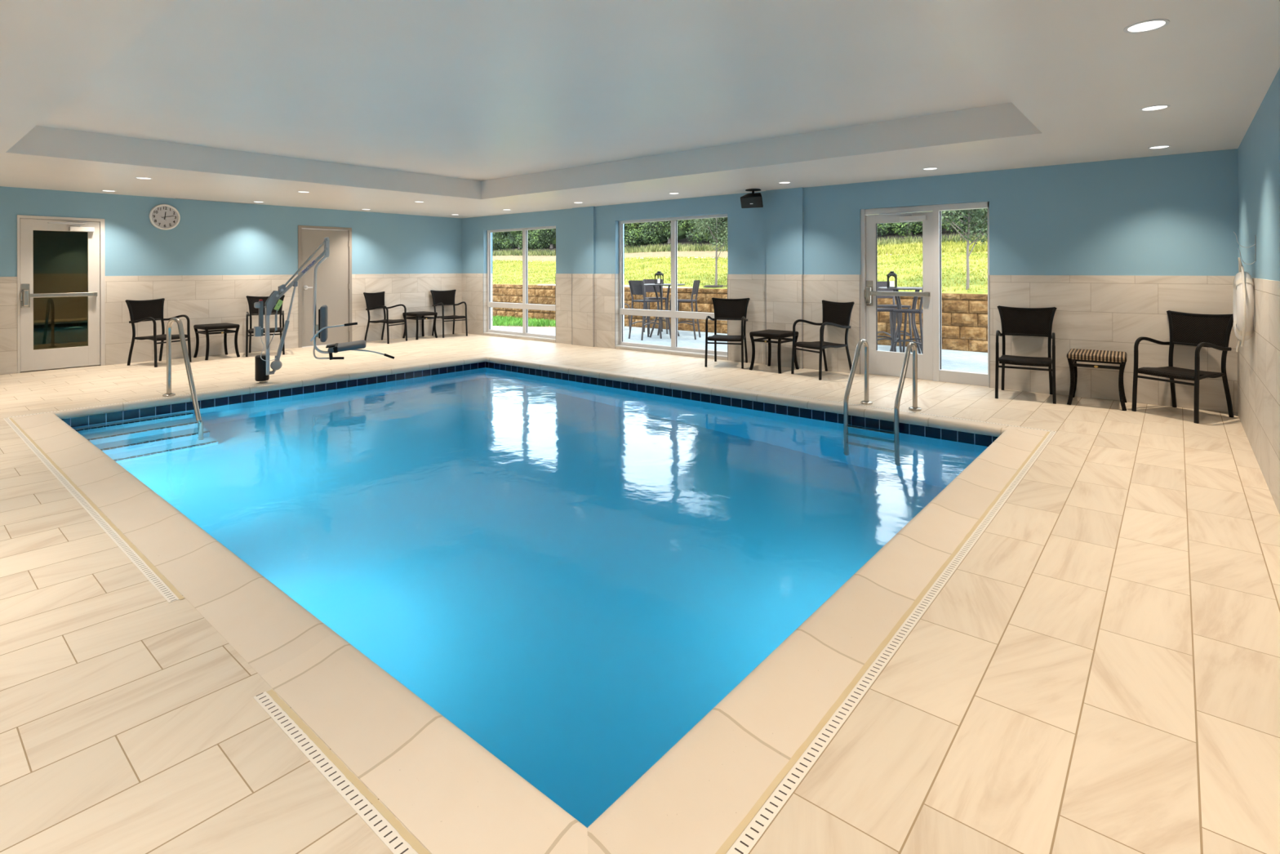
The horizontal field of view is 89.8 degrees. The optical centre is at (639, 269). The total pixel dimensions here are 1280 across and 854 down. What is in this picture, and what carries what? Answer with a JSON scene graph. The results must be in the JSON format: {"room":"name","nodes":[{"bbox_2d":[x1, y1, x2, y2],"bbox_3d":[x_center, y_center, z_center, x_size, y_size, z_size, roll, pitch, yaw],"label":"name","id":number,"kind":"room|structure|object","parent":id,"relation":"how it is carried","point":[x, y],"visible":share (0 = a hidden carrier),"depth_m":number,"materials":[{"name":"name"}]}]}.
{"room":"indoor swimming pool","nodes":[
{"label":"indoor swimming pool","id":0,"kind":"room"},
{"bbox_2d":[0,186,462,374],"bbox_3d":[-7.310,0.174,10.879,0.250,2.650,10.300,0,0,40],"label":"wall","id":1,"kind":"structure","parent":0,"point":[205,268],"depth_m":10.92,"materials":[{"name":"blue paint"}]},
{"bbox_2d":[17,214,105,373],"bbox_3d":[-8.422,0.344,9.372,0.234,2.215,0.960,0,0,40],"label":"door","id":2,"kind":"structure","parent":1,"relation":"in","point":[28,358],"depth_m":9.36,"materials":[{"name":"white metal"}]},
{"bbox_2d":[148,204,180,230],"bbox_3d":[-7.617,-0.838,10.299,0.044,0.414,0.414,0,0,40],"label":"wall clock","id":3,"kind":"object","parent":1,"relation":"attached to","point":[162,216],"visible":1,"depth_m":10.30,"materials":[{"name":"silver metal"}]},
{"bbox_2d":[297,225,351,347],"bbox_3d":[-6.032,0.315,12.291,0.202,2.262,1.005,0,0,40],"label":"door","id":4,"kind":"structure","parent":1,"relation":"in","point":[334,274],"depth_m":12.30,"materials":[{"name":"beige paint"}]},
{"bbox_2d":[0,333,1279,853],"bbox_3d":[-2.254,1.496,6.660,13.336,0.120,10.300,0,0,40],"label":"floor","id":5,"kind":"structure","parent":0,"point":[1099,673],"depth_m":2.27,"materials":[{"name":"tile"}]},
{"bbox_2d":[3,417,184,602],"bbox_3d":[-4.079,1.444,4.514,5.415,0.012,0.056,0,0,40],"label":"drain","id":6,"kind":"object","parent":5,"relation":"on","point":[146,567],"visible":1,"depth_m":3.59,"materials":[{"name":"white plastic"}]},
{"bbox_2d":[124,297,191,367],"bbox_3d":[-7.382,0.954,9.855,0.615,0.996,0.592,0,0,16],"label":"armchair","id":7,"kind":"object","parent":5,"relation":"on","point":[150,309],"visible":0.93,"depth_m":9.86,"materials":[{"name":"brown wicker"}]},
{"bbox_2d":[193,322,239,359],"bbox_3d":[-6.973,1.181,10.584,0.540,0.546,0.504,0,0,38],"label":"side table","id":8,"kind":"object","parent":5,"relation":"on","point":[224,326],"visible":1,"depth_m":10.54,"materials":[{"name":"black metal"}]},
{"bbox_2d":[8,355,491,417],"bbox_3d":[-4.318,1.445,8.480,0.035,0.012,5.762,0,0,40],"label":"drain","id":9,"kind":"object","parent":5,"relation":"on","point":[491,355],"visible":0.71,"depth_m":7.64,"materials":[{"name":"beige plastic"}]},
{"bbox_2d":[245,294,284,356],"bbox_3d":[-6.422,0.952,11.018,0.592,0.996,0.615,0,0,-29],"label":"armchair","id":10,"kind":"object","parent":5,"relation":"on","point":[251,300],"visible":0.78,"depth_m":11.11,"materials":[{"name":"brown wicker"}]},
{"bbox_2d":[253,236,394,382],"bbox_3d":[-4.232,0.501,8.689,1.701,1.880,0.542,0,0,-31],"label":"lift","id":11,"kind":"object","parent":5,"relation":"on","point":[262,369],"visible":1,"depth_m":8.37,"materials":[{"name":"silver metal"}]},
{"bbox_2d":[253,688,431,853],"bbox_3d":[-0.737,1.435,1.722,1.405,0.012,0.058,0,0,40],"label":"drain","id":12,"kind":"object","parent":5,"relation":"on","point":[325,761],"visible":1,"depth_m":1.80,"materials":[{"name":"white plastic"}]},
{"bbox_2d":[363,291,407,343],"bbox_3d":[-5.073,0.948,12.803,0.615,0.996,0.592,0,0,19],"label":"armchair","id":13,"kind":"object","parent":5,"relation":"on","point":[373,300],"visible":0.98,"depth_m":12.82,"materials":[{"name":"brown wicker"}]},
{"bbox_2d":[402,311,437,339],"bbox_3d":[-4.617,1.175,13.492,0.540,0.546,0.504,0,0,39],"label":"side table","id":14,"kind":"object","parent":5,"relation":"on","point":[423,313],"visible":0.92,"depth_m":13.45,"materials":[{"name":"black wood"}]},
{"bbox_2d":[430,289,467,337],"bbox_3d":[-4.137,0.945,13.915,0.592,0.996,0.615,0,0,-42],"label":"armchair","id":15,"kind":"object","parent":5,"relation":"on","point":[442,298],"visible":0.95,"depth_m":13.99,"materials":[{"name":"brown wicker"}]},
{"bbox_2d":[11,355,1048,853],"bbox_3d":[-1.272,2.214,5.952,7.877,1.638,5.742,0,0,40],"label":"pool","id":16,"kind":"object","parent":5,"relation":"in","point":[452,793],"visible":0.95,"depth_m":2.28,"materials":[{"name":"paint"}]},
{"bbox_2d":[162,317,201,420],"bbox_3d":[-4.980,1.465,7.008,1.185,1.855,0.120,0,0,40],"label":"grab rail","id":17,"kind":"object","parent":16,"relation":"attached to","point":[180,328],"visible":0.82,"depth_m":7.04,"materials":[{"name":"silver metal"}]},
{"bbox_2d":[70,366,989,827],"bbox_3d":[-1.299,2.370,5.944,7.383,1.625,5.186,0,0,40],"label":"pool water","id":18,"kind":"object","parent":16,"relation":"in","point":[573,575],"visible":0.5,"depth_m":3.86,"materials":[{"name":"blue liquid"}]},
{"bbox_2d":[704,297,750,368],"bbox_3d":[1.310,0.931,9.608,0.592,0.996,0.615,0,0,18],"label":"armchair","id":19,"kind":"object","parent":5,"relation":"on","point":[724,308],"visible":1,"depth_m":9.79,"materials":[{"name":"brown wicker"}]},
{"bbox_2d":[749,329,799,373],"bbox_3d":[1.909,1.157,9.136,0.504,0.546,0.540,0,0,42],"label":"side table","id":20,"kind":"object","parent":5,"relation":"on","point":[779,335],"visible":0.95,"depth_m":9.08,"materials":[{"name":"brown metal"}]},
{"bbox_2d":[491,355,1057,431],"bbox_3d":[0.581,1.432,8.162,7.963,0.012,0.030,0,0,40],"label":"drain","id":21,"kind":"object","parent":5,"relation":"on","point":[491,355],"visible":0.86,"depth_m":7.06,"materials":[{"name":"beige plastic"}]},
{"bbox_2d":[791,300,854,380],"bbox_3d":[2.457,0.928,8.644,0.615,0.996,0.592,0,0,-27],"label":"armchair","id":22,"kind":"object","parent":5,"relation":"on","point":[837,314],"visible":0.98,"depth_m":8.66,"materials":[{"name":"brown wicker"}]},
{"bbox_2d":[843,338,921,433],"bbox_3d":[2.427,1.651,6.465,0.614,1.846,0.660,0,0,40],"label":"pool ladder","id":23,"kind":"object","parent":5,"relation":"attached to","point":[910,345],"visible":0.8,"depth_m":6.49,"materials":[{"name":"silver metal"}]},
{"bbox_2d":[715,431,1056,853],"bbox_3d":[1.893,1.428,3.569,0.062,0.012,5.330,0,0,40],"label":"drain","id":24,"kind":"object","parent":5,"relation":"on","point":[836,716],"visible":1,"depth_m":2.13,"materials":[{"name":"white plastic"}]},
{"bbox_2d":[995,305,1057,404],"bbox_3d":[4.309,0.923,7.177,0.592,0.996,0.615,0,0,33],"label":"armchair","id":25,"kind":"object","parent":5,"relation":"on","point":[1026,322],"visible":1,"depth_m":7.30,"materials":[{"name":"brown wicker"}]},
{"bbox_2d":[1066,348,1127,410],"bbox_3d":[4.828,1.150,6.787,0.504,0.546,0.540,0,0,37],"label":"side table","id":26,"kind":"object","parent":5,"relation":"on","point":[1074,355],"visible":1,"depth_m":6.67,"materials":[{"name":"wicker"}]},
{"bbox_2d":[1131,310,1233,423],"bbox_3d":[5.303,0.920,6.272,0.615,0.996,0.592,0,0,-21],"label":"armchair","id":27,"kind":"object","parent":5,"relation":"on","point":[1210,331],"visible":0.99,"depth_m":6.29,"materials":[{"name":"brown wicker"}]},
{"bbox_2d":[0,0,1279,217],"bbox_3d":[-2.261,-1.415,6.660,13.336,0.500,10.300,0,0,40],"label":"ceiling","id":28,"kind":"structure","parent":0,"point":[465,108],"depth_m":5.06,"materials":[{"name":"paint"}]},
{"bbox_2d":[134,177,152,179],"bbox_3d":[-6.274,-1.151,8.122,0.176,0.005,0.176,0,0,40],"label":"recessed light","id":29,"kind":"object","parent":28,"relation":"in","point":[143,178],"visible":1,"depth_m":8.13,"materials":[{"name":"white plastic"}]},
{"bbox_2d":[173,197,256,204],"bbox_3d":[-7.127,-1.148,10.814,0.080,0.008,1.200,0,0,40],"label":"ceiling vent","id":30,"kind":"object","parent":28,"relation":"in","point":[174,197],"visible":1,"depth_m":10.79,"materials":[{"name":"white plastic"}]},
{"bbox_2d":[740,188,763,208],"bbox_3d":[1.668,-1.039,9.472,0.324,0.272,0.248,0,0,26],"label":"ceiling speaker","id":31,"kind":"object","parent":28,"relation":"hanging from","point":[753,200],"visible":1,"depth_m":9.39,"materials":[{"name":"black plastic"}]},
{"bbox_2d":[740,196,762,208],"bbox_3d":[1.629,-0.978,9.392,0.310,0.144,0.069,0,0,26],"label":"grille","id":32,"kind":"object","parent":31,"relation":"attached to","point":[746,202],"depth_m":9.39,"materials":[{"name":"black plastic"}]},
{"bbox_2d":[922,167,938,169],"bbox_3d":[3.400,-1.177,7.523,0.176,0.005,0.176,0,0,40],"label":"recessed light","id":33,"kind":"object","parent":28,"relation":"in","point":[928,168],"visible":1,"depth_m":7.50,"materials":[{"name":"white plastic"}]},
{"bbox_2d":[1123,18,1169,33],"bbox_3d":[2.448,-1.175,3.106,0.176,0.005,0.176,0,0,40],"label":"recessed light","id":34,"kind":"object","parent":28,"relation":"in","point":[1144,26],"visible":1,"depth_m":3.10,"materials":[{"name":"white plastic"}]},
{"bbox_2d":[1139,104,1169,111],"bbox_3d":[3.760,-1.178,4.694,0.176,0.005,0.176,0,0,40],"label":"recessed light","id":35,"kind":"object","parent":28,"relation":"in","point":[1153,108],"visible":1,"depth_m":4.69,"materials":[{"name":"white plastic"}]},
{"bbox_2d":[1147,145,1170,149],"bbox_3d":[5.026,-1.181,6.217,0.176,0.005,0.176,0,0,40],"label":"recessed light","id":36,"kind":"object","parent":28,"relation":"in","point":[1159,146],"visible":1,"depth_m":6.22,"materials":[{"name":"white plastic"}]},
{"bbox_2d":[462,148,1238,413],"bbox_3d":[0.973,0.152,10.529,13.336,2.650,0.300,0,0,40],"label":"wall","id":37,"kind":"structure","parent":0,"point":[1117,246],"depth_m":7.51,"materials":[{"name":"blue paint"}]},
{"bbox_2d":[483,226,555,340],"bbox_3d":[-2.486,0.269,13.403,2.320,2.265,0.182,0,0,40],"label":"window","id":38,"kind":"structure","parent":37,"relation":"in","point":[525,305],"depth_m":13.37,"materials":[{"name":"white metal"}]},
{"bbox_2d":[615,213,727,358],"bbox_3d":[0.519,0.256,10.894,2.370,2.275,0.182,0,0,40],"label":"window","id":39,"kind":"structure","parent":37,"relation":"in","point":[673,313],"depth_m":10.89,"materials":[{"name":"white metal"}]},
{"bbox_2d":[483,273,990,387],"bbox_3d":[0.365,0.753,10.876,9.943,1.350,0.059,0,0,40],"label":"trim","id":40,"kind":"structure","parent":37,"relation":"attached to","point":[555,273],"depth_m":9.58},
{"bbox_2d":[860,201,989,386],"bbox_3d":[3.627,0.300,8.262,1.575,2.240,0.218,0,0,40],"label":"door","id":41,"kind":"structure","parent":37,"relation":"in","point":[890,363],"depth_m":8.27,"materials":[{"name":"white metal"}]},
{"bbox_2d":[1236,67,1279,514],"bbox_3d":[2.796,0.147,2.441,0.250,2.650,10.300,0,0,40],"label":"wall","id":42,"kind":"structure","parent":0,"point":[1258,361],"depth_m":4.45,"materials":[{"name":"blue paint"}]},
{"bbox_2d":[1233,231,1256,264],"bbox_3d":[4.658,-0.166,4.950,0.127,0.257,0.024,0,0,40],"label":"wall hook","id":43,"kind":"object","parent":42,"relation":"attached to","point":[1233,232],"visible":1,"depth_m":4.91,"materials":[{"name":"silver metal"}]},
{"bbox_2d":[1232,257,1253,351],"bbox_3d":[4.742,0.284,5.050,0.100,0.757,0.642,0,0,40],"label":"life ring","id":44,"kind":"object","parent":43,"relation":"hanging from","point":[1243,284],"visible":1,"depth_m":4.89,"materials":[{"name":"white plastic"}]},
{"label":"outside","id":45,"kind":"structure","parent":0,"visible":0},
{"bbox_2d":[33,230,87,349],"bbox_3d":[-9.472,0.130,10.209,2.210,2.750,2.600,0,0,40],"label":"door glass","id":46,"kind":"structure","parent":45,"point":[60,257],"depth_m":11.15,"materials":[{"name":"clear glass"}]},
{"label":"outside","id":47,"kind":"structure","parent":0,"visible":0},
{"bbox_2d":[498,320,555,327],"bbox_3d":[-6.698,1.492,20.011,17.000,0.001,2.900,0,0,40],"label":"bed","id":48,"kind":"object","parent":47,"point":[499,320],"depth_m":16.77,"materials":[{"name":"plant"}]},
{"bbox_2d":[493,314,555,326],"bbox_3d":[-4.650,1.559,18.652,11.992,0.385,2.080,0,0,40],"label":"grass strip","id":49,"kind":"object","parent":48,"relation":"on","point":[504,321],"visible":0.11,"depth_m":17.44,"materials":[{"name":"green plant"}]},
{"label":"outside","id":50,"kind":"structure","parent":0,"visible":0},
{"bbox_2d":[492,218,987,252],"bbox_3d":[9.475,-3.706,42.517,75.000,5.300,26.000,0,0,40],"label":"hedge bed","id":51,"kind":"object","parent":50,"point":[686,240],"visible":0.01,"depth_m":31.60,"materials":[{"name":"green plant"}]},
{"bbox_2d":[492,231,510,249],"bbox_3d":[-10.287,-2.942,43.729,3.508,3.838,2.564,0,0,30],"label":"tree","id":52,"kind":"object","parent":51,"relation":"on","point":[496,236],"visible":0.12,"depth_m":42.94,"materials":[{"name":"green plant"}]},
{"bbox_2d":[498,230,535,249],"bbox_3d":[-7.813,-3.040,41.668,3.736,3.950,2.582,0,0,40],"label":"tree","id":53,"kind":"object","parent":51,"relation":"on","point":[514,237],"visible":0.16,"depth_m":41.55,"materials":[{"name":"green plant"}]},
{"bbox_2d":[527,228,555,248],"bbox_3d":[-5.506,-2.961,39.796,2.578,3.877,3.563,0,0,-43],"label":"tree","id":54,"kind":"object","parent":51,"relation":"on","point":[540,237],"visible":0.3,"depth_m":39.45,"materials":[{"name":"green plant"}]},
{"bbox_2d":[624,222,647,247],"bbox_3d":[-0.795,-2.908,35.805,2.582,3.719,3.736,0,0,-41],"label":"tree","id":55,"kind":"object","parent":51,"relation":"on","point":[632,231],"visible":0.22,"depth_m":34.55,"materials":[{"name":"green plant"}]},
{"bbox_2d":[635,219,690,244],"bbox_3d":[1.519,-3.135,33.933,2.578,4.119,3.563,0,0,-41],"label":"tree","id":56,"kind":"object","parent":51,"relation":"on","point":[656,232],"visible":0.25,"depth_m":33.53,"materials":[{"name":"green plant"}]},
{"bbox_2d":[685,219,726,243],"bbox_3d":[3.768,-2.831,32.013,3.508,3.493,2.564,0,0,35],"label":"tree","id":57,"kind":"object","parent":51,"relation":"on","point":[694,232],"visible":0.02,"depth_m":31.94,"materials":[{"name":"green plant"}]},
{"bbox_2d":[871,212,946,236],"bbox_3d":[10.811,-2.883,26.174,2.564,3.471,3.508,0,0,-42],"label":"tree","id":58,"kind":"object","parent":51,"relation":"on","point":[907,228],"visible":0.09,"depth_m":25.91,"materials":[{"name":"green plant"}]},
{"bbox_2d":[941,209,987,233],"bbox_3d":[13.259,-2.877,24.075,3.736,3.520,2.582,0,0,39],"label":"tree","id":59,"kind":"object","parent":51,"relation":"on","point":[962,224],"visible":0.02,"depth_m":24.60,"materials":[{"name":"green plant"}]},
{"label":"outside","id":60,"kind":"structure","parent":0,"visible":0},
{"bbox_2d":[492,250,987,293],"bbox_3d":[-4.199,0.015,26.128,75.000,1.009,9.300,0,0,40],"label":"slope","id":61,"kind":"structure","parent":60,"point":[919,284],"depth_m":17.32,"materials":[{"name":"green plant"}]},
{"bbox_2d":[690,217,728,284],"bbox_3d":[1.965,-1.254,15.689,2.405,3.436,2.659,0,0,33],"label":"young tree","id":62,"kind":"object","parent":61,"relation":"on","point":[713,226],"visible":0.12,"depth_m":15.60,"materials":[{"name":"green plant"}]},
{"bbox_2d":[704,284,727,287],"bbox_3d":[1.855,0.404,15.668,0.640,0.040,0.640,0,0,40],"label":"mulch ring","id":63,"kind":"object","parent":61,"relation":"on","point":[706,286],"visible":0.9,"depth_m":15.46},
{"bbox_2d":[927,208,987,289],"bbox_3d":[6.275,-1.325,12.222,2.846,3.526,2.488,0,0,-41],"label":"young tree","id":64,"kind":"object","parent":61,"relation":"on","point":[984,212],"visible":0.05,"depth_m":12.10,"materials":[{"name":"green plant"}]},
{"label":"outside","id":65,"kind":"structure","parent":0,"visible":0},
{"bbox_2d":[493,325,555,334],"bbox_3d":[-5.803,1.477,18.313,10.550,0.001,2.960,0,0,40],"label":"path","id":66,"kind":"structure","parent":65,"point":[544,331],"depth_m":15.72,"materials":[{"name":"concrete"}]},
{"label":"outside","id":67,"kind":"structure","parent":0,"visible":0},
{"bbox_2d":[546,326,987,373],"bbox_3d":[3.985,1.509,10.532,14.450,0.120,3.560,0,0,40],"label":"patio","id":68,"kind":"structure","parent":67,"point":[956,360],"depth_m":12.13,"materials":[{"name":"white concrete"}]},
{"bbox_2d":[624,303,630,326],"bbox_3d":[-0.665,0.951,15.452,0.571,1.032,0.726,0,0,-35],"label":"patio chair","id":69,"kind":"object","parent":68,"relation":"on","point":[624,304],"visible":0.14,"depth_m":15.33,"materials":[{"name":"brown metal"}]},
{"bbox_2d":[628,280,662,340],"bbox_3d":[0.107,0.846,13.546,0.552,1.232,0.482,0,0,-39],"label":"bar chair","id":70,"kind":"object","parent":68,"relation":"on","point":[637,287],"visible":0.96,"depth_m":13.47,"materials":[{"name":"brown metal"}]},
{"bbox_2d":[643,279,667,333],"bbox_3d":[0.355,0.845,14.741,0.482,1.232,0.552,0,0,-11],"label":"bar chair","id":71,"kind":"object","parent":68,"relation":"on","point":[646,288],"visible":0.57,"depth_m":14.91,"materials":[{"name":"grey metal"}]},
{"bbox_2d":[644,283,684,337],"bbox_3d":[0.530,0.890,13.909,0.900,1.150,0.900,0,0,23],"label":"bar table","id":72,"kind":"object","parent":68,"relation":"on","point":[654,285],"visible":0.62,"depth_m":13.80,"materials":[{"name":"brown metal"}]},
{"bbox_2d":[654,271,663,284],"bbox_3d":[0.416,0.177,13.899,0.148,0.275,0.148,0,0,28],"label":"candle lantern","id":73,"kind":"object","parent":72,"relation":"on","point":[659,273],"visible":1,"depth_m":13.87,"materials":[{"name":"black metal"}]},
{"bbox_2d":[670,280,700,339],"bbox_3d":[0.970,0.843,13.625,0.552,1.232,0.482,0,0,18],"label":"bar chair","id":74,"kind":"object","parent":68,"relation":"on","point":[696,282],"visible":0.71,"depth_m":13.50,"materials":[{"name":"grey metal"}]},
{"bbox_2d":[877,307,902,352],"bbox_3d":[3.928,0.835,10.440,0.552,1.232,0.482,0,0,9],"label":"bar chair","id":75,"kind":"object","parent":68,"relation":"on","point":[879,309],"visible":0.25,"depth_m":10.23,"materials":[{"name":"grey metal"}]},
{"bbox_2d":[877,281,912,352],"bbox_3d":[4.473,0.834,11.405,0.482,1.232,0.552,0,0,-18],"label":"bar chair","id":76,"kind":"object","parent":68,"relation":"on","point":[880,284],"visible":0.39,"depth_m":11.28,"materials":[{"name":"grey plastic"}]},
{"bbox_2d":[878,286,922,354],"bbox_3d":[4.504,0.880,10.852,0.900,1.150,0.900,0,0,28],"label":"bar table","id":77,"kind":"object","parent":68,"relation":"on","point":[917,289],"visible":0.6,"depth_m":10.77,"materials":[{"name":"brown metal"}]},
{"bbox_2d":[886,271,897,288],"bbox_3d":[4.203,0.167,10.711,0.148,0.275,0.148,0,0,28],"label":"candle lantern","id":78,"kind":"object","parent":77,"relation":"on","point":[893,284],"visible":0.98,"depth_m":10.68,"materials":[{"name":"black metal"}]},
{"bbox_2d":[889,280,894,286],"bbox_3d":[4.203,0.242,10.711,0.072,0.096,0.072,0,0,28],"label":"candle","id":79,"kind":"object","parent":78,"relation":"on","point":[891,282],"depth_m":10.68,"materials":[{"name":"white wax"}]},
{"bbox_2d":[891,288,923,354],"bbox_3d":[4.290,0.834,10.065,0.482,1.232,0.552,0,0,-44],"label":"bar chair","id":80,"kind":"object","parent":68,"relation":"on","point":[906,311],"visible":0.55,"depth_m":10.06,"materials":[{"name":"grey plastic"}]},
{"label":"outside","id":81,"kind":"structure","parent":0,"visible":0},
{"bbox_2d":[492,284,987,352],"bbox_3d":[-1.507,0.994,17.726,27.900,1.079,0.512,0,0,40],"label":"wall","id":82,"kind":"structure","parent":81,"point":[964,317],"depth_m":14.57,"materials":[{"name":"brown stone"}]},
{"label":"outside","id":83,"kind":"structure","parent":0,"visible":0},
{"bbox_2d":[492,239,986,261],"bbox_3d":[-0.035,-0.770,31.118,75.000,0.720,3.700,0,0,40],"label":"bank","id":84,"kind":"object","parent":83,"point":[695,254],"visible":0.15,"depth_m":29.75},
{"bbox_2d":[492,232,987,256],"bbox_3d":[-3.780,-1.014,35.227,54.179,0.627,1.541,0,0,40],"label":"weeds","id":85,"kind":"object","parent":84,"relation":"on","point":[698,247],"visible":0.27,"depth_m":30.07,"materials":[{"name":"green plant"}]},
{"bbox_2d":[877,240,987,254],"bbox_3d":[10.702,-0.750,21.364,12.094,0.663,2.613,0,0,40],"label":"grass","id":86,"kind":"structure","parent":84,"relation":"on","point":[902,248],"depth_m":21.69,"materials":[{"name":"plant"}]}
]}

